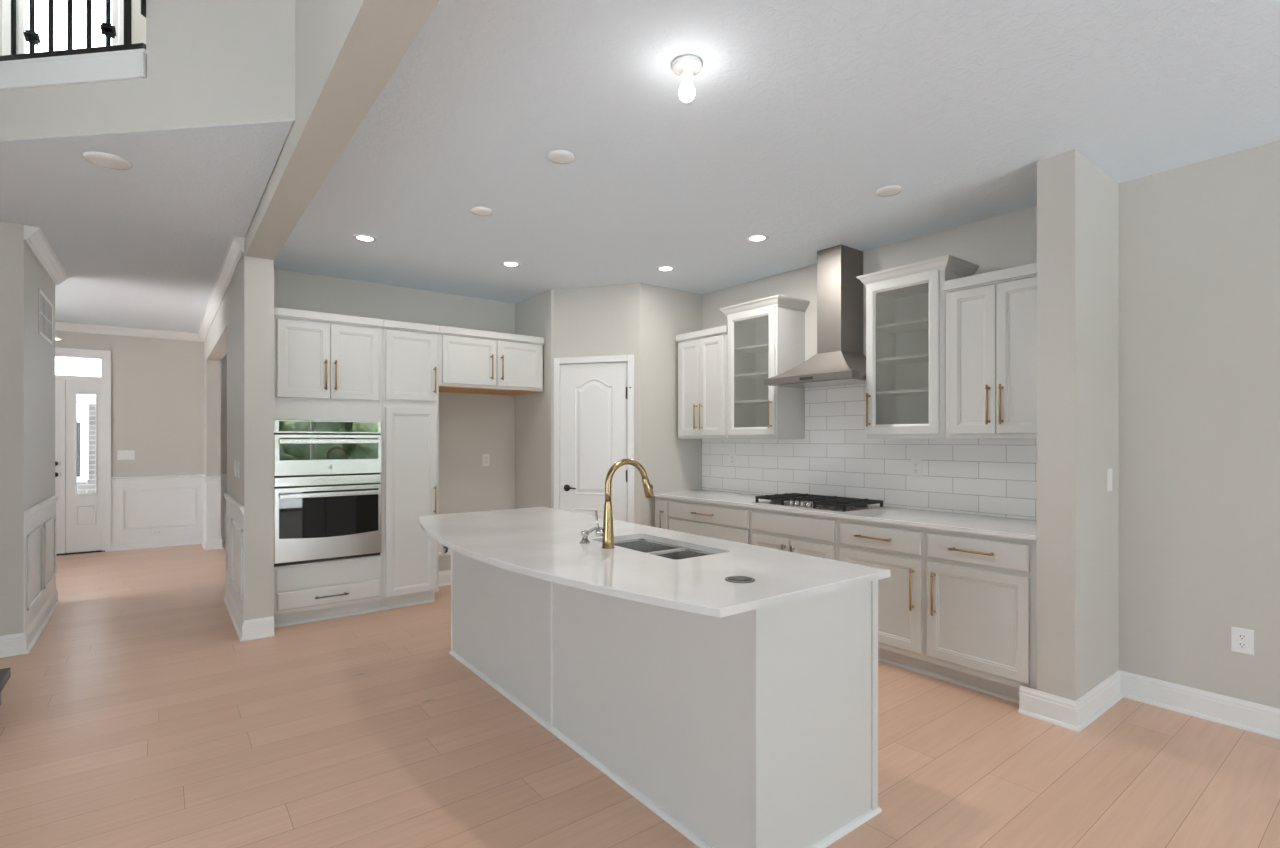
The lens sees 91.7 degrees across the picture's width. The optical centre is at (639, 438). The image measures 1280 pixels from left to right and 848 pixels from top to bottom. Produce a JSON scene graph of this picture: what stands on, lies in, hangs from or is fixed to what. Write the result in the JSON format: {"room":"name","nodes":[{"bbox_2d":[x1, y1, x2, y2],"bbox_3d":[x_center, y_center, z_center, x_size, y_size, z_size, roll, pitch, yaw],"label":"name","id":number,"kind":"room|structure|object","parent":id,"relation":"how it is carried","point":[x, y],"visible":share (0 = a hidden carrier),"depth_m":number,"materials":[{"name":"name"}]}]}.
{"room":"kitchen","nodes":[
{"label":"kitchen","id":0,"kind":"room"},
{"bbox_2d":[0,221,54,635],"bbox_3d":[-4.457,0.000,4.524,0.140,2.740,1.510,0,0,-38],"label":"wall","id":1,"kind":"structure","parent":0,"point":[27,360],"depth_m":3.96,"materials":[{"name":"beige paint"}]},
{"bbox_2d":[0,588,59,657],"bbox_3d":[-5.938,1.304,3.379,3.936,0.132,1.562,0,0,-38],"label":"baseboard","id":2,"kind":"structure","parent":1,"relation":"attached to","point":[20,643],"depth_m":4.07,"materials":[{"name":"white paint"}]},
{"bbox_2d":[24,495,58,631],"bbox_3d":[-4.393,0.857,4.577,0.026,0.786,1.505,0,0,-38],"label":"wainscot","id":3,"kind":"structure","parent":1,"relation":"attached to","point":[40,519],"depth_m":4.43,"materials":[{"name":"white paint"}]},
{"bbox_2d":[24,225,67,285],"bbox_3d":[-4.452,-1.322,4.578,0.214,0.094,1.579,0,0,-38],"label":"trim","id":4,"kind":"structure","parent":1,"relation":"attached to","point":[34,237],"depth_m":4.41,"materials":[{"name":"white paint"}]},
{"bbox_2d":[39,288,52,345],"bbox_3d":[-4.529,-0.920,4.737,0.006,0.330,0.704,0,0,-38],"label":"air vent","id":5,"kind":"object","parent":1,"relation":"in","point":[45,306],"visible":1,"depth_m":4.70,"materials":[{"name":"white plastic"}]},
{"bbox_2d":[0,0,145,55],"bbox_3d":[-5.405,-2.955,3.747,5.230,2.550,0.140,0,0,-38],"label":"wall","id":6,"kind":"structure","parent":0,"point":[138,21],"depth_m":4.82,"materials":[{"name":"beige paint"}]},
{"bbox_2d":[2,0,123,55],"bbox_3d":[-4.239,-3.005,4.618,0.690,1.910,0.148,0,0,-38],"label":"window","id":7,"kind":"structure","parent":6,"relation":"in","point":[21,5],"depth_m":4.44,"materials":[{"name":"white paint"}]},
{"bbox_2d":[55,330,226,476],"bbox_3d":[-6.348,0.000,7.764,8.950,2.740,0.150,0,0,-38],"label":"wall","id":8,"kind":"structure","parent":0,"point":[157,384],"depth_m":7.86,"materials":[{"name":"beige paint"}]},
{"bbox_2d":[55,347,110,555],"bbox_3d":[-7.118,0.148,7.155,1.566,2.444,0.192,0,0,-38],"label":"door","id":9,"kind":"structure","parent":8,"relation":"in","point":[83,521],"depth_m":7.42,"materials":[{"name":"white paint"}]},
{"bbox_2d":[118,450,134,459],"bbox_3d":[-6.343,0.198,7.667,0.164,0.117,0.009,0,0,-38],"label":"light switch","id":10,"kind":"object","parent":8,"relation":"attached to","point":[122,454],"visible":1,"depth_m":7.66,"materials":[{"name":"white plastic"}]},
{"bbox_2d":[111,474,220,539],"bbox_3d":[-5.840,0.857,7.660,1.072,0.786,0.636,0,0,-38],"label":"wainscot","id":11,"kind":"structure","parent":8,"relation":"attached to","point":[174,504],"depth_m":7.79,"materials":[{"name":"white paint"}]},
{"bbox_2d":[151,529,162,534],"bbox_3d":[-6.103,1.176,7.847,0.117,0.072,0.009,0,0,-38],"label":"outlet","id":12,"kind":"object","parent":11,"relation":"attached to","point":[153,531],"visible":1,"depth_m":7.85,"materials":[{"name":"white plastic"}]},
{"bbox_2d":[111,533,222,550],"bbox_3d":[-5.830,1.304,7.668,1.100,0.132,0.636,0,0,-38],"label":"baseboard","id":13,"kind":"structure","parent":8,"relation":"attached to","point":[191,539],"depth_m":7.79,"materials":[{"name":"white paint"}]},
{"bbox_2d":[221,474,226,541],"bbox_3d":[-4.251,0.917,9.277,3.380,0.906,0.020,0,0,-38],"label":"wainscot","id":14,"kind":"structure","parent":8,"relation":"attached to","point":[223,476],"depth_m":8.28,"materials":[{"name":"white paint"}]},
{"bbox_2d":[0,120,293,332],"bbox_3d":[-5.713,-1.518,3.880,5.205,0.325,7.074,0,0,-38],"label":"ceiling","id":15,"kind":"structure","parent":0,"point":[142,246],"depth_m":3.69,"materials":[{"name":"white paint"}]},
{"bbox_2d":[0,0,294,140],"bbox_3d":[-3.249,-2.800,2.963,3.585,2.859,0.130,0,0,7],"label":"wall","id":16,"kind":"structure","parent":0,"point":[209,62],"depth_m":2.73,"materials":[{"name":"beige paint"}]},
{"bbox_2d":[0,0,146,89],"bbox_3d":[-3.193,-2.132,2.939,2.032,1.055,0.173,0,0,7],"label":"stair railing","id":17,"kind":"object","parent":16,"relation":"attached to","point":[90,64],"visible":0.98,"depth_m":2.80,"materials":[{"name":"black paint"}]},
{"bbox_2d":[204,0,438,620],"bbox_3d":[-1.589,-1.430,2.943,0.175,5.600,13.300,0,0,-38],"label":"wall","id":18,"kind":"structure","parent":0,"point":[347,52],"depth_m":3.69,"materials":[{"name":"beige paint"}]},
{"bbox_2d":[55,236,243,341],"bbox_3d":[-5.574,-1.322,5.139,3.445,0.094,4.950,0,0,-38],"label":"trim","id":19,"kind":"structure","parent":18,"relation":"attached to","point":[234,253],"depth_m":7.24,"materials":[{"name":"white paint"}]},
{"bbox_2d":[223,493,243,619],"bbox_3d":[-3.138,0.857,4.782,0.026,0.786,1.395,0,0,-38],"label":"wainscot","id":20,"kind":"structure","parent":18,"relation":"attached to","point":[234,509],"depth_m":4.69,"materials":[{"name":"white paint"}]},
{"bbox_2d":[238,462,239,477],"bbox_3d":[-2.909,0.224,4.500,0.009,0.117,0.072,0,0,-38],"label":"light switch","id":21,"kind":"object","parent":18,"relation":"attached to","point":[238,462],"visible":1,"depth_m":4.48,"materials":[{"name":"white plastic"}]},
{"bbox_2d":[223,583,273,641],"bbox_3d":[-3.059,1.304,4.824,0.201,0.132,1.426,0,0,-38],"label":"baseboard","id":22,"kind":"structure","parent":18,"relation":"attached to","point":[258,628],"depth_m":4.30,"materials":[{"name":"white paint"}]},
{"bbox_2d":[274,268,514,570],"bbox_3d":[-2.174,0.000,5.650,2.210,2.740,0.120,0,0,-38],"label":"wall","id":23,"kind":"structure","parent":0,"point":[471,426],"depth_m":5.89,"materials":[{"name":"beige paint"}]},
{"bbox_2d":[439,543,450,555],"bbox_3d":[-1.815,1.010,5.823,0.200,0.170,0.044,0,0,-38],"label":"box","id":24,"kind":"object","parent":23,"relation":"attached to","point":[443,550],"visible":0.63,"depth_m":5.82,"materials":[{"name":"white plastic"}]},
{"bbox_2d":[483,454,489,465],"bbox_3d":[-1.507,0.206,6.084,0.072,0.117,0.009,0,0,-38],"label":"outlet","id":25,"kind":"object","parent":23,"relation":"attached to","point":[486,457],"visible":1,"depth_m":6.08,"materials":[{"name":"white plastic"}]},
{"bbox_2d":[439,326,543,395],"bbox_3d":[-1.460,-0.690,5.702,0.980,0.504,0.668,0,0,-38],"label":"upper cabinet","id":26,"kind":"object","parent":23,"relation":"attached to","point":[471,361],"visible":0.97,"depth_m":5.45,"materials":[{"name":"white paint"}]},
{"bbox_2d":[515,283,701,526],"bbox_3d":[-0.434,0.000,5.898,1.985,2.740,0.640,0,0,15],"label":"wall","id":27,"kind":"structure","parent":0,"point":[640,320],"depth_m":5.64,"materials":[{"name":"beige paint"}]},
{"bbox_2d":[554,355,633,522],"bbox_3d":[-0.410,0.314,5.607,0.770,2.112,0.165,0,0,17],"label":"door","id":28,"kind":"structure","parent":27,"relation":"in","point":[594,395],"depth_m":5.59,"materials":[{"name":"white paint"}]},
{"bbox_2d":[0,542,1279,847],"bbox_3d":[-2.246,1.430,2.498,9.100,0.120,13.500,0,0,-38],"label":"floor","id":29,"kind":"structure","parent":0,"point":[139,715],"depth_m":2.71,"materials":[{"name":"brown wood"}]},
{"bbox_2d":[0,667,10,705],"bbox_3d":[-3.387,1.282,2.760,0.750,0.177,0.650,0,0,-38],"label":"table","id":30,"kind":"object","parent":29,"relation":"on","point":[5,674],"visible":1,"depth_m":3.15,"materials":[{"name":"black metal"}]},
{"bbox_2d":[274,307,382,627],"bbox_3d":[-2.504,0.214,4.895,0.760,2.312,0.668,0,0,-38],"label":"tall cabinet","id":31,"kind":"object","parent":29,"relation":"on","point":[328,366],"visible":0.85,"depth_m":4.67,"materials":[{"name":"white paint"}]},
{"bbox_2d":[274,420,381,565],"bbox_3d":[-2.482,0.387,4.864,0.734,1.051,0.628,0,0,-38],"label":"wall oven","id":32,"kind":"object","parent":31,"relation":"in","point":[328,488],"visible":0.99,"depth_m":4.63,"materials":[{"name":"grey metal"}]},
{"bbox_2d":[380,319,439,610],"bbox_3d":[-2.026,0.214,5.264,0.446,2.312,0.668,0,0,-38],"label":"pantry cabinet","id":33,"kind":"object","parent":29,"relation":"on","point":[410,350],"visible":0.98,"depth_m":5.03,"materials":[{"name":"white paint"}]},
{"bbox_2d":[439,570,450,585],"bbox_3d":[-1.408,1.304,5.683,1.002,0.132,0.765,0,0,-38],"label":"baseboard","id":34,"kind":"structure","parent":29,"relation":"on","point":[444,576],"depth_m":5.82,"materials":[{"name":"white paint"}]},
{"bbox_2d":[655,496,669,529],"bbox_3d":[0.406,0.936,5.573,0.658,0.868,0.201,0,0,-38],"label":"base cabinet","id":35,"kind":"object","parent":29,"relation":"on","point":[662,517],"visible":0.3,"depth_m":5.36,"materials":[{"name":"white paint"}]},
{"bbox_2d":[449,549,881,847],"bbox_3d":[-0.164,0.935,3.128,0.677,0.870,2.617,0,0,-37],"label":"kitchen island","id":36,"kind":"object","parent":29,"relation":"on","point":[757,728],"visible":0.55,"depth_m":2.19,"materials":[{"name":"white paint"}]},
{"bbox_2d":[419,507,889,617],"bbox_3d":[-0.312,0.487,2.981,1.072,0.025,2.634,0,0,-37],"label":"island countertop","id":37,"kind":"structure","parent":36,"relation":"on","point":[543,543],"depth_m":2.41,"materials":[{"name":"white stone"}]},
{"bbox_2d":[580,527,602,543],"bbox_3d":[-0.218,0.440,2.862,0.132,0.068,0.048,0,0,-38],"label":"soap dispenser","id":38,"kind":"object","parent":37,"relation":"on","point":[584,533],"visible":0.94,"depth_m":2.83,"materials":[{"name":"silver metal"}]},
{"bbox_2d":[595,459,653,548],"bbox_3d":[-0.064,0.281,2.772,0.284,0.388,0.080,0,0,-35],"label":"faucet","id":39,"kind":"object","parent":37,"relation":"on","point":[607,532],"visible":1,"depth_m":2.70,"materials":[{"name":"gold metal"}]},
{"bbox_2d":[614,539,713,559],"bbox_3d":[0.075,0.606,2.783,0.344,0.210,0.662,0,0,-37],"label":"sink","id":40,"kind":"object","parent":37,"relation":"in","point":[670,551],"visible":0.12,"depth_m":2.97,"materials":[{"name":"metal"}]},
{"bbox_2d":[725,576,754,582],"bbox_3d":[0.337,0.473,2.095,0.100,0.004,0.100,0,0,-38],"label":"outlet","id":41,"kind":"object","parent":37,"relation":"on","point":[736,579],"visible":1,"depth_m":2.09,"materials":[{"name":"grey metal"}]},
{"bbox_2d":[669,498,750,544],"bbox_3d":[0.751,0.936,5.126,0.658,0.868,0.926,0,0,-38],"label":"base cabinet","id":42,"kind":"object","parent":29,"relation":"on","point":[713,520],"visible":0.25,"depth_m":4.90,"materials":[{"name":"white paint"}]},
{"bbox_2d":[751,508,838,560],"bbox_3d":[1.264,0.936,4.463,0.658,0.868,0.748,0,0,-38],"label":"base cabinet","id":43,"kind":"object","parent":29,"relation":"on","point":[806,534],"visible":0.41,"depth_m":4.24,"materials":[{"name":"white paint"}]},
{"bbox_2d":[839,518,931,675],"bbox_3d":[1.668,0.936,3.940,0.658,0.868,0.573,0,0,-38],"label":"base cabinet","id":44,"kind":"object","parent":29,"relation":"on","point":[899,549],"visible":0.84,"depth_m":3.68,"materials":[{"name":"white paint"}]},
{"bbox_2d":[926,528,1036,703],"bbox_3d":[2.020,0.936,3.484,0.658,0.868,0.577,0,0,-38],"label":"base cabinet","id":45,"kind":"object","parent":29,"relation":"on","point":[981,589],"visible":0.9,"depth_m":3.30,"materials":[{"name":"white paint"}]},
{"bbox_2d":[654,489,1036,539],"bbox_3d":[1.268,0.489,4.477,0.646,0.024,3.078,0,0,-38],"label":"countertop","id":46,"kind":"structure","parent":45,"relation":"on","point":[969,523],"depth_m":3.85,"materials":[{"name":"white stone"}]},
{"bbox_2d":[752,493,885,512],"bbox_3d":[1.269,0.449,4.466,0.500,0.054,0.785,0,0,-38],"label":"cooktop","id":47,"kind":"object","parent":46,"relation":"in","point":[796,500],"visible":1,"depth_m":4.35,"materials":[{"name":"black metal"}]},
{"bbox_2d":[274,0,1279,302],"bbox_3d":[1.131,-1.512,2.486,3.570,0.315,9.250,0,0,-38],"label":"ceiling","id":48,"kind":"structure","parent":0,"point":[799,111],"depth_m":2.73,"materials":[{"name":"white paint"}]},
{"bbox_2d":[353,234,376,241],"bbox_3d":[-1.875,-1.366,4.232,0.148,0.006,0.148,0,0,-38],"label":"recessed light","id":49,"kind":"object","parent":48,"relation":"in","point":[364,238],"visible":1,"depth_m":4.23,"materials":[{"name":"white plastic"}]},
{"bbox_2d":[501,261,520,266],"bbox_3d":[-1.010,-1.366,4.862,0.148,0.006,0.148,0,0,-38],"label":"recessed light","id":50,"kind":"object","parent":48,"relation":"in","point":[507,263],"visible":1,"depth_m":4.86,"materials":[{"name":"white plastic"}]},
{"bbox_2d":[656,266,674,271],"bbox_3d":[0.205,-1.366,4.990,0.148,0.006,0.148,0,0,-38],"label":"recessed light","id":51,"kind":"object","parent":48,"relation":"in","point":[661,268],"visible":1,"depth_m":4.98,"materials":[{"name":"white plastic"}]},
{"bbox_2d":[672,55,701,101],"bbox_3d":[0.172,-1.302,2.268,0.112,0.136,0.112,0,0,-38],"label":"light fixture","id":52,"kind":"object","parent":48,"relation":"attached to","point":[686,67],"visible":1,"depth_m":2.25,"materials":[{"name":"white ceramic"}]},
{"bbox_2d":[747,234,768,241],"bbox_3d":[0.801,-1.366,4.232,0.148,0.006,0.148,0,0,-38],"label":"recessed light","id":53,"kind":"object","parent":48,"relation":"in","point":[753,238],"visible":1,"depth_m":4.23,"materials":[{"name":"white plastic"}]},
{"bbox_2d":[702,140,1279,708],"bbox_3d":[1.208,0.000,5.199,0.140,2.740,13.450,0,0,-38],"label":"wall","id":54,"kind":"structure","parent":0,"point":[1199,242],"depth_m":3.09,"materials":[{"name":"beige paint"}]},
{"bbox_2d":[676,325,727,438],"bbox_3d":[0.644,-0.472,5.490,0.394,0.940,0.623,0,0,-38],"label":"upper cabinet","id":55,"kind":"object","parent":54,"relation":"attached to","point":[702,354],"visible":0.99,"depth_m":5.37,"materials":[{"name":"white paint"}]},
{"bbox_2d":[719,295,809,438],"bbox_3d":[0.997,-0.544,5.033,0.394,1.084,0.626,0,0,-38],"label":"upper cabinet","id":56,"kind":"object","parent":54,"relation":"attached to","point":[766,336],"visible":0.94,"depth_m":4.93,"materials":[{"name":"white paint"}]},
{"bbox_2d":[735,399,767,404],"bbox_3d":[1.028,-0.304,5.057,0.292,0.018,0.490,0,0,-38],"label":"shelf","id":57,"kind":"object","parent":56,"relation":"attached to","point":[737,401],"depth_m":5.16,"materials":[{"name":"white paint"}]},
{"bbox_2d":[735,371,767,378],"bbox_3d":[1.028,-0.522,5.057,0.292,0.018,0.490,0,0,-38],"label":"shelf","id":58,"kind":"object","parent":56,"relation":"attached to","point":[738,375],"depth_m":5.10,"materials":[{"name":"white paint"}]},
{"bbox_2d":[735,343,767,353],"bbox_3d":[1.028,-0.742,5.057,0.292,0.018,0.490,0,0,-38],"label":"shelf","id":59,"kind":"object","parent":56,"relation":"attached to","point":[760,348],"depth_m":5.13,"materials":[{"name":"white paint"}]},
{"bbox_2d":[764,244,865,387],"bbox_3d":[1.349,-0.883,4.494,0.497,0.971,0.751,0,0,-38],"label":"range hood","id":60,"kind":"object","parent":54,"relation":"attached to","point":[839,360],"visible":0.97,"depth_m":4.43,"materials":[{"name":"silver metal"}]},
{"bbox_2d":[702,384,1036,519],"bbox_3d":[1.526,0.023,4.666,0.008,0.906,3.062,0,0,-38],"label":"backsplash","id":61,"kind":"structure","parent":54,"relation":"attached to","point":[835,457],"depth_m":4.50,"materials":[{"name":"white tile"}]},
{"bbox_2d":[729,453,734,465],"bbox_3d":[0.825,0.185,5.559,0.009,0.117,0.072,0,0,-38],"label":"outlet","id":62,"kind":"object","parent":61,"relation":"attached to","point":[731,455],"visible":1,"depth_m":5.56,"materials":[{"name":"white plastic"}]},
{"bbox_2d":[911,459,921,476],"bbox_3d":[1.871,0.196,4.206,0.009,0.117,0.072,0,0,-38],"label":"outlet","id":63,"kind":"object","parent":61,"relation":"attached to","point":[916,464],"visible":1,"depth_m":4.20,"materials":[{"name":"white plastic"}]},
{"bbox_2d":[856,255,978,438],"bbox_3d":[1.781,-0.544,4.019,0.394,1.084,0.619,0,0,-38],"label":"upper cabinet","id":64,"kind":"object","parent":54,"relation":"attached to","point":[905,304],"visible":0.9,"depth_m":4.10,"materials":[{"name":"white paint"},{"name":"clear glass"}]},
{"bbox_2d":[876,388,928,396],"bbox_3d":[1.812,-0.304,4.043,0.292,0.018,0.483,0,0,-38],"label":"shelf","id":65,"kind":"object","parent":64,"relation":"attached to","point":[879,392],"depth_m":4.11,"materials":[{"name":"white paint"}]},
{"bbox_2d":[876,353,928,364],"bbox_3d":[1.812,-0.522,4.043,0.292,0.018,0.483,0,0,-38],"label":"shelf","id":66,"kind":"object","parent":64,"relation":"attached to","point":[919,359],"depth_m":4.08,"materials":[{"name":"white paint"}]},
{"bbox_2d":[876,318,928,333],"bbox_3d":[1.812,-0.742,4.043,0.292,0.018,0.483,0,0,-38],"label":"shelf","id":67,"kind":"object","parent":64,"relation":"attached to","point":[919,326],"depth_m":4.11,"materials":[{"name":"white paint"}]},
{"bbox_2d":[943,263,1036,438],"bbox_3d":[2.123,-0.472,3.576,0.394,0.940,0.596,0,0,-38],"label":"upper cabinet","id":68,"kind":"object","parent":54,"relation":"attached to","point":[991,317],"visible":0.79,"depth_m":3.49,"materials":[{"name":"white paint"}]},
{"bbox_2d":[1018,670,1279,738],"bbox_3d":[3.532,1.304,1.529,0.671,0.132,4.500,0,0,-38],"label":"baseboard","id":69,"kind":"structure","parent":54,"relation":"attached to","point":[1076,715],"depth_m":3.04,"materials":[{"name":"white paint"}]},
{"bbox_2d":[1231,627,1253,655],"bbox_3d":[2.856,0.958,2.944,0.009,0.118,0.078,0,0,-38],"label":"outlet","id":70,"kind":"object","parent":54,"relation":"attached to","point":[1242,640],"visible":1,"depth_m":2.94,"materials":[{"name":"white plastic"}]},
{"bbox_2d":[1237,642,1246,648],"bbox_3d":[2.854,0.978,2.942,0.003,0.033,0.033,0,0,-38],"label":"receptacle","id":71,"kind":"object","parent":70,"relation":"attached to","point":[1240,645],"depth_m":2.94,"materials":[{"name":"grey plastic"}]},
{"bbox_2d":[1238,633,1246,640],"bbox_3d":[2.854,0.939,2.942,0.003,0.033,0.033,0,0,-38],"label":"receptacle","id":72,"kind":"object","parent":70,"relation":"attached to","point":[1241,636],"depth_m":2.94,"materials":[{"name":"grey plastic"}]},
{"bbox_2d":[1037,149,1118,700],"bbox_3d":[2.261,0.000,3.195,0.645,2.740,0.161,0,0,-38],"label":"wall","id":73,"kind":"structure","parent":0,"point":[1078,202],"depth_m":3.03,"materials":[{"name":"beige paint"}]},
{"bbox_2d":[1107,468,1111,491],"bbox_3d":[2.445,0.213,3.229,0.072,0.117,0.009,0,0,-38],"label":"light switch","id":74,"kind":"object","parent":73,"relation":"attached to","point":[1109,471],"visible":1,"depth_m":3.22,"materials":[{"name":"white plastic"}]},
{"label":"outside","id":75,"kind":"structure","parent":0,"visible":0},
{"bbox_3d":[-9.815,1.535,12.699,16.000,0.170,11.900,0,0,-38],"label":"ground","id":76,"kind":"structure","parent":75,"visible":0},
{"bbox_2d":[77,394,95,493],"bbox_3d":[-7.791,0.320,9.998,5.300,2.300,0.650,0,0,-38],"label":"house","id":77,"kind":"structure","parent":76,"relation":"on","point":[85,485],"depth_m":9.41,"materials":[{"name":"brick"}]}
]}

